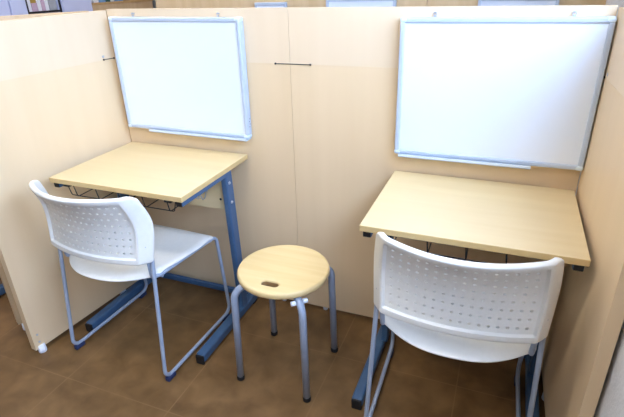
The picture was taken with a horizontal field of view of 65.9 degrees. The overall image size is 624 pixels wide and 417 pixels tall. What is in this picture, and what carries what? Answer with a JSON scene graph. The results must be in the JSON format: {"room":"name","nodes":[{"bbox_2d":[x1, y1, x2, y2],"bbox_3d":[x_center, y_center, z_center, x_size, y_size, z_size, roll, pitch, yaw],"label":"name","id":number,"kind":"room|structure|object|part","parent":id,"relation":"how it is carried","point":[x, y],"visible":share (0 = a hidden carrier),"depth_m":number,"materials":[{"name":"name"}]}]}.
{"room":"tutoring classroom","nodes":[
{"label":"tutoring classroom","id":0,"kind":"room"},
{"bbox_2d":[0,203,544,416],"bbox_3d":[-1.379,0.382,2.482,5.072,0.100,7.600,8,27,20],"label":"floor","id":1,"kind":"structure","parent":0,"point":[118,370],"depth_m":1.81,"materials":[{"name":"brown plastic"}]},
{"bbox_2d":[0,283,5,297],"bbox_3d":[-1.672,-0.022,2.418,0.591,0.700,0.462,8,27,20],"label":"desk","id":2,"kind":"object","parent":1,"relation":"on","point":[2,290],"visible":0.02,"depth_m":2.29,"materials":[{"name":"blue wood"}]},
{"bbox_2d":[0,0,10,15],"bbox_3d":[-2.201,-0.851,3.122,0.452,1.620,0.472,8,27,20],"label":"tall cabinet","id":3,"kind":"object","parent":1,"relation":"on","point":[4,7],"visible":0.02,"depth_m":3.04,"materials":[{"name":"metal"}]},
{"bbox_2d":[7,0,27,14],"bbox_3d":[-2.091,-0.974,3.374,0.452,1.620,0.124,8,27,20],"label":"tall cabinet","id":4,"kind":"object","parent":1,"relation":"on","point":[17,7],"visible":0.02,"depth_m":3.12,"materials":[{"name":"metal"}]},
{"bbox_2d":[25,0,61,13],"bbox_3d":[-2.027,-1.060,3.552,0.426,1.620,0.284,8,27,20],"label":"display shelf","id":5,"kind":"object","parent":1,"relation":"on","point":[58,3],"visible":0.05,"depth_m":3.38,"materials":[{"name":"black metal"}]},
{"bbox_2d":[27,0,32,11],"bbox_3d":[-1.964,-1.405,3.229,0.150,0.160,0.033,8,27,20],"label":"book","id":6,"kind":"object","parent":5,"relation":"on","point":[28,1],"visible":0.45,"depth_m":3.23,"materials":[{"name":"white paper"}]},
{"bbox_2d":[31,3,38,11],"bbox_3d":[-1.947,-1.374,3.288,0.150,0.052,0.047,8,27,20],"label":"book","id":7,"kind":"object","parent":5,"relation":"on","point":[34,6],"visible":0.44,"depth_m":3.26,"materials":[{"name":"pink paper"}]},
{"bbox_2d":[35,0,41,10],"bbox_3d":[-1.933,-1.434,3.300,0.150,0.150,0.027,8,27,20],"label":"book","id":8,"kind":"object","parent":5,"relation":"on","point":[37,1],"visible":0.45,"depth_m":3.29,"materials":[{"name":"white paper"}]},
{"bbox_2d":[40,0,45,10],"bbox_3d":[-1.921,-1.420,3.339,0.150,0.090,0.026,8,27,20],"label":"book","id":9,"kind":"object","parent":5,"relation":"on","point":[41,1],"visible":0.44,"depth_m":3.32,"materials":[{"name":"pink paper"}]},
{"bbox_2d":[44,0,49,10],"bbox_3d":[-1.911,-1.468,3.347,0.150,0.170,0.027,8,27,20],"label":"book","id":10,"kind":"object","parent":5,"relation":"on","point":[45,1],"visible":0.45,"depth_m":3.34,"materials":[{"name":"white paper"}]},
{"bbox_2d":[47,0,57,9],"bbox_3d":[-1.892,-1.442,3.411,0.150,0.066,0.063,8,27,20],"label":"book","id":11,"kind":"object","parent":5,"relation":"on","point":[52,3],"visible":0.42,"depth_m":3.38,"materials":[{"name":"grey paper"}]},
{"bbox_2d":[0,11,88,329],"bbox_3d":[-1.067,-0.129,1.981,0.044,1.236,0.572,21,34,39],"label":"divider","id":12,"kind":"object","parent":1,"relation":"on","point":[3,277],"visible":0.15,"depth_m":1.94,"materials":[{"name":"beige wood"}]},
{"bbox_2d":[0,10,142,352],"bbox_3d":[-0.963,-0.101,1.917,0.045,1.236,0.650,12,29,26],"label":"divider","id":13,"kind":"object","parent":1,"relation":"on","point":[62,108],"visible":0.84,"depth_m":1.82,"materials":[{"name":"brown wood"}]},
{"bbox_2d":[60,0,92,11],"bbox_3d":[-1.910,-1.175,3.786,0.452,1.620,0.280,8,27,20],"label":"tall cabinet","id":14,"kind":"object","parent":1,"relation":"on","point":[67,5],"visible":0.02,"depth_m":3.53,"materials":[{"name":"metal"}]},
{"bbox_2d":[92,0,152,141],"bbox_3d":[-1.704,-1.195,4.298,0.371,1.207,0.725,8,27,20],"label":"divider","id":15,"kind":"object","parent":1,"relation":"on","point":[125,4],"visible":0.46,"depth_m":3.99,"materials":[{"name":"beige wood"}]},
{"bbox_2d":[29,180,230,381],"bbox_3d":[-0.680,0.199,1.847,0.486,0.739,0.514,9,27,22],"label":"chair","id":16,"kind":"object","parent":1,"relation":"on","point":[114,239],"visible":1,"depth_m":1.63,"materials":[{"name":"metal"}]},
{"bbox_3d":[-0.758,0.052,1.594,0.466,0.252,0.152,9,27,22],"label":"backrest","id":17,"kind":"part","parent":16,"relation":"part of","materials":[{"name":"white plastic"}]},
{"bbox_3d":[-0.864,0.233,1.994,0.044,0.537,0.445,9,27,21],"label":"frame","id":18,"kind":"part","parent":16,"relation":"part of","materials":[{"name":"silver metal"}]},
{"bbox_3d":[-0.678,0.156,1.836,0.479,0.033,0.420,9,27,22],"label":"seat","id":19,"kind":"part","parent":16,"relation":"part of","materials":[{"name":"white plastic"}]},
{"bbox_3d":[-0.465,0.297,1.834,0.044,0.537,0.445,10,28,23],"label":"frame","id":20,"kind":"part","parent":16,"relation":"part of","materials":[{"name":"silver metal"}]},
{"bbox_2d":[49,142,257,364],"bbox_3d":[-0.608,0.153,1.986,0.591,0.700,0.462,8,27,20],"label":"desk","id":21,"kind":"object","parent":1,"relation":"on","point":[182,176],"visible":0.92,"depth_m":1.86,"materials":[{"name":"brown wood"}]},
{"bbox_2d":[68,186,176,211],"bbox_3d":[-0.629,-0.096,1.809,0.487,0.058,0.284,8,27,20],"label":"wire shelf","id":22,"kind":"object","parent":21,"relation":"attached to","point":[166,201],"depth_m":1.73,"materials":[{"name":"black metal"}]},
{"bbox_3d":[-0.814,0.071,2.156,0.026,0.640,0.072,8,27,20],"label":"leg","id":23,"kind":"part","parent":21,"relation":"part of","materials":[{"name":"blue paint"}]},
{"bbox_3d":[-0.378,-0.080,1.713,0.025,0.022,0.316,8,27,20],"label":"rail","id":24,"kind":"part","parent":21,"relation":"part of","materials":[{"name":"blue paint"}]},
{"bbox_3d":[-0.568,-0.110,1.968,0.512,0.176,0.016,8,27,20],"label":"modesty panel","id":25,"kind":"part","parent":21,"relation":"part of","materials":[{"name":"brown wood"}]},
{"bbox_3d":[-0.315,0.143,1.973,0.026,0.640,0.072,8,27,20],"label":"leg","id":26,"kind":"part","parent":21,"relation":"part of","materials":[{"name":"blue paint"}]},
{"bbox_2d":[106,7,297,300],"bbox_3d":[-0.427,-0.181,2.048,0.785,1.240,0.030,8,27,20],"label":"divider","id":27,"kind":"object","parent":1,"relation":"on","point":[264,185],"visible":0.45,"depth_m":1.95,"materials":[{"name":"brown wood"}]},
{"bbox_2d":[108,12,251,141],"bbox_3d":[-0.515,-0.515,1.877,0.585,0.461,0.048,8,27,20],"label":"whiteboard","id":28,"kind":"object","parent":27,"relation":"hanging from","point":[187,76],"visible":1,"depth_m":1.86,"materials":[{"name":"plastic"}]},
{"bbox_2d":[149,129,250,141],"bbox_3d":[-0.460,-0.303,1.952,0.460,0.011,0.042,8,27,20],"label":"tray","id":29,"kind":"object","parent":28,"relation":"on","point":[207,133],"depth_m":1.92,"materials":[{"name":"silver plastic"}]},
{"bbox_2d":[274,63,310,65],"bbox_3d":[-0.069,-0.512,1.710,0.142,0.007,0.004,8,27,20],"label":"connector","id":30,"kind":"object","parent":27,"relation":"attached to","point":[274,63],"visible":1,"depth_m":1.71,"materials":[{"name":"grey metal"}]},
{"bbox_2d":[155,0,283,7],"bbox_3d":[-0.457,-0.490,2.675,0.740,1.262,0.035,8,27,20],"label":"divider","id":31,"kind":"object","parent":1,"relation":"on","point":[159,3],"visible":0.02,"depth_m":2.42,"materials":[{"name":"beige wood"}]},
{"bbox_2d":[254,2,286,7],"bbox_3d":[-0.191,-0.790,2.378,0.165,0.420,0.020,8,27,20],"label":"whiteboard","id":32,"kind":"object","parent":31,"relation":"attached to","point":[257,4],"visible":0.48,"depth_m":2.29,"materials":[{"name":"ceramic"}]},
{"bbox_2d":[231,245,337,402],"bbox_3d":[-0.092,0.398,1.746,0.318,0.436,0.318,8,27,20],"label":"round stool","id":33,"kind":"object","parent":1,"relation":"on","point":[280,272],"visible":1,"depth_m":1.64,"materials":[{"name":"beige wood"}]},
{"bbox_3d":[-0.195,0.424,1.713,0.181,0.399,0.025,-11,27,-19],"label":"leg","id":34,"kind":"part","parent":33,"relation":"part of","materials":[{"name":"silver metal"}]},
{"bbox_3d":[-0.133,0.361,1.842,0.025,0.399,0.181,-11,27,-19],"label":"leg","id":35,"kind":"part","parent":33,"relation":"part of","materials":[{"name":"silver metal"}]},
{"bbox_3d":[-0.098,0.212,1.657,0.318,0.024,0.318,8,27,20],"label":"seat","id":36,"kind":"part","parent":33,"relation":"part of","materials":[{"name":"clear wood"}]},
{"bbox_3d":[-0.052,0.447,1.655,0.025,0.399,0.181,-11,27,-19],"label":"leg","id":37,"kind":"part","parent":33,"relation":"part of","materials":[{"name":"silver metal"}]},
{"bbox_3d":[0.010,0.384,1.784,0.181,0.399,0.025,-11,27,-19],"label":"leg","id":38,"kind":"part","parent":33,"relation":"part of","materials":[{"name":"silver metal"}]},
{"bbox_2d":[284,0,427,6],"bbox_3d":[0.200,-0.395,2.434,0.668,1.262,0.035,8,27,20],"label":"divider","id":39,"kind":"object","parent":1,"relation":"on","point":[290,3],"visible":0.02,"depth_m":2.22,"materials":[{"name":"beige wood"}]},
{"bbox_2d":[326,0,396,6],"bbox_3d":[0.220,-0.742,2.221,0.321,0.420,0.020,8,27,20],"label":"whiteboard","id":40,"kind":"object","parent":39,"relation":"attached to","point":[329,3],"visible":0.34,"depth_m":2.13,"materials":[{"name":"ceramic"}]},
{"bbox_2d":[288,5,617,318],"bbox_3d":[0.394,-0.061,1.746,0.978,1.240,0.030,8,27,20],"label":"divider","id":41,"kind":"object","parent":1,"relation":"on","point":[344,104],"visible":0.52,"depth_m":1.71,"materials":[{"name":"brown wood"}]},
{"bbox_2d":[394,11,616,170],"bbox_3d":[0.553,-0.359,1.484,0.585,0.461,0.048,8,27,20],"label":"whiteboard","id":42,"kind":"object","parent":41,"relation":"hanging from","point":[512,92],"visible":1,"depth_m":1.47,"materials":[{"name":"plastic"}]},
{"bbox_2d":[398,154,530,168],"bbox_3d":[0.498,-0.164,1.600,0.420,0.011,0.042,8,27,20],"label":"tray","id":43,"kind":"object","parent":42,"relation":"on","point":[460,158],"depth_m":1.57,"materials":[{"name":"silver plastic"}]},
{"bbox_2d":[364,232,564,416],"bbox_3d":[0.436,0.351,1.460,0.486,0.739,0.514,8,27,19],"label":"chair","id":44,"kind":"object","parent":1,"relation":"on","point":[451,308],"visible":1,"depth_m":1.22,"materials":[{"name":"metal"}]},
{"bbox_3d":[0.246,0.389,1.597,0.044,0.537,0.445,7,27,18],"label":"frame","id":45,"kind":"part","parent":44,"relation":"part of","materials":[{"name":"silver metal"}]},
{"bbox_3d":[0.438,0.308,1.449,0.479,0.033,0.420,8,27,19],"label":"seat","id":46,"kind":"part","parent":44,"relation":"part of","materials":[{"name":"white plastic"}]},
{"bbox_3d":[0.367,0.205,1.203,0.466,0.252,0.152,8,27,19],"label":"backrest","id":47,"kind":"part","parent":44,"relation":"part of","materials":[{"name":"white plastic"}]},
{"bbox_3d":[0.654,0.444,1.457,0.044,0.537,0.445,8,27,20],"label":"frame","id":48,"kind":"part","parent":44,"relation":"part of","materials":[{"name":"silver metal"}]},
{"bbox_2d":[351,171,590,416],"bbox_3d":[0.482,0.312,1.585,0.591,0.700,0.462,8,27,20],"label":"desk","id":49,"kind":"object","parent":1,"relation":"on","point":[528,221],"visible":0.8,"depth_m":1.39,"materials":[{"name":"brown wood"}]},
{"bbox_3d":[0.277,0.230,1.756,0.026,0.640,0.072,8,27,20],"label":"leg","id":50,"kind":"part","parent":49,"relation":"part of","materials":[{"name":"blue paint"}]},
{"bbox_2d":[390,236,547,263],"bbox_3d":[0.462,0.063,1.408,0.487,0.058,0.284,8,27,20],"label":"wire shelf","id":51,"kind":"object","parent":49,"relation":"attached to","point":[466,249],"depth_m":1.32,"materials":[{"name":"black metal"}]},
{"bbox_3d":[0.775,0.303,1.572,0.026,0.640,0.072,8,27,20],"label":"leg","id":52,"kind":"part","parent":49,"relation":"part of","materials":[{"name":"blue paint"}]},
{"bbox_2d":[427,0,605,5],"bbox_3d":[0.832,-0.302,2.202,0.688,1.262,0.035,8,27,20],"label":"divider","id":53,"kind":"object","parent":1,"relation":"on","point":[429,2],"visible":0.02,"depth_m":1.99,"materials":[{"name":"beige wood"}]},
{"bbox_2d":[478,0,558,5],"bbox_3d":[0.825,-0.649,2.001,0.300,0.420,0.020,8,27,20],"label":"whiteboard","id":54,"kind":"object","parent":53,"relation":"attached to","point":[480,2],"visible":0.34,"depth_m":1.92,"materials":[{"name":"ceramic"}]},
{"bbox_2d":[541,7,623,416],"bbox_3d":[0.746,0.142,1.301,0.044,1.236,0.620,8,27,19],"label":"divider","id":55,"kind":"object","parent":1,"relation":"on","point":[588,317],"visible":0.87,"depth_m":1.22,"materials":[{"name":"brown wood"}]},
{"bbox_2d":[575,0,623,416],"bbox_3d":[0.875,-0.503,1.063,0.150,2.600,7.600,8,27,20],"label":"wall","id":56,"kind":"structure","parent":0,"point":[610,403],"depth_m":1.06,"materials":[{"name":"white paint"}]}
]}

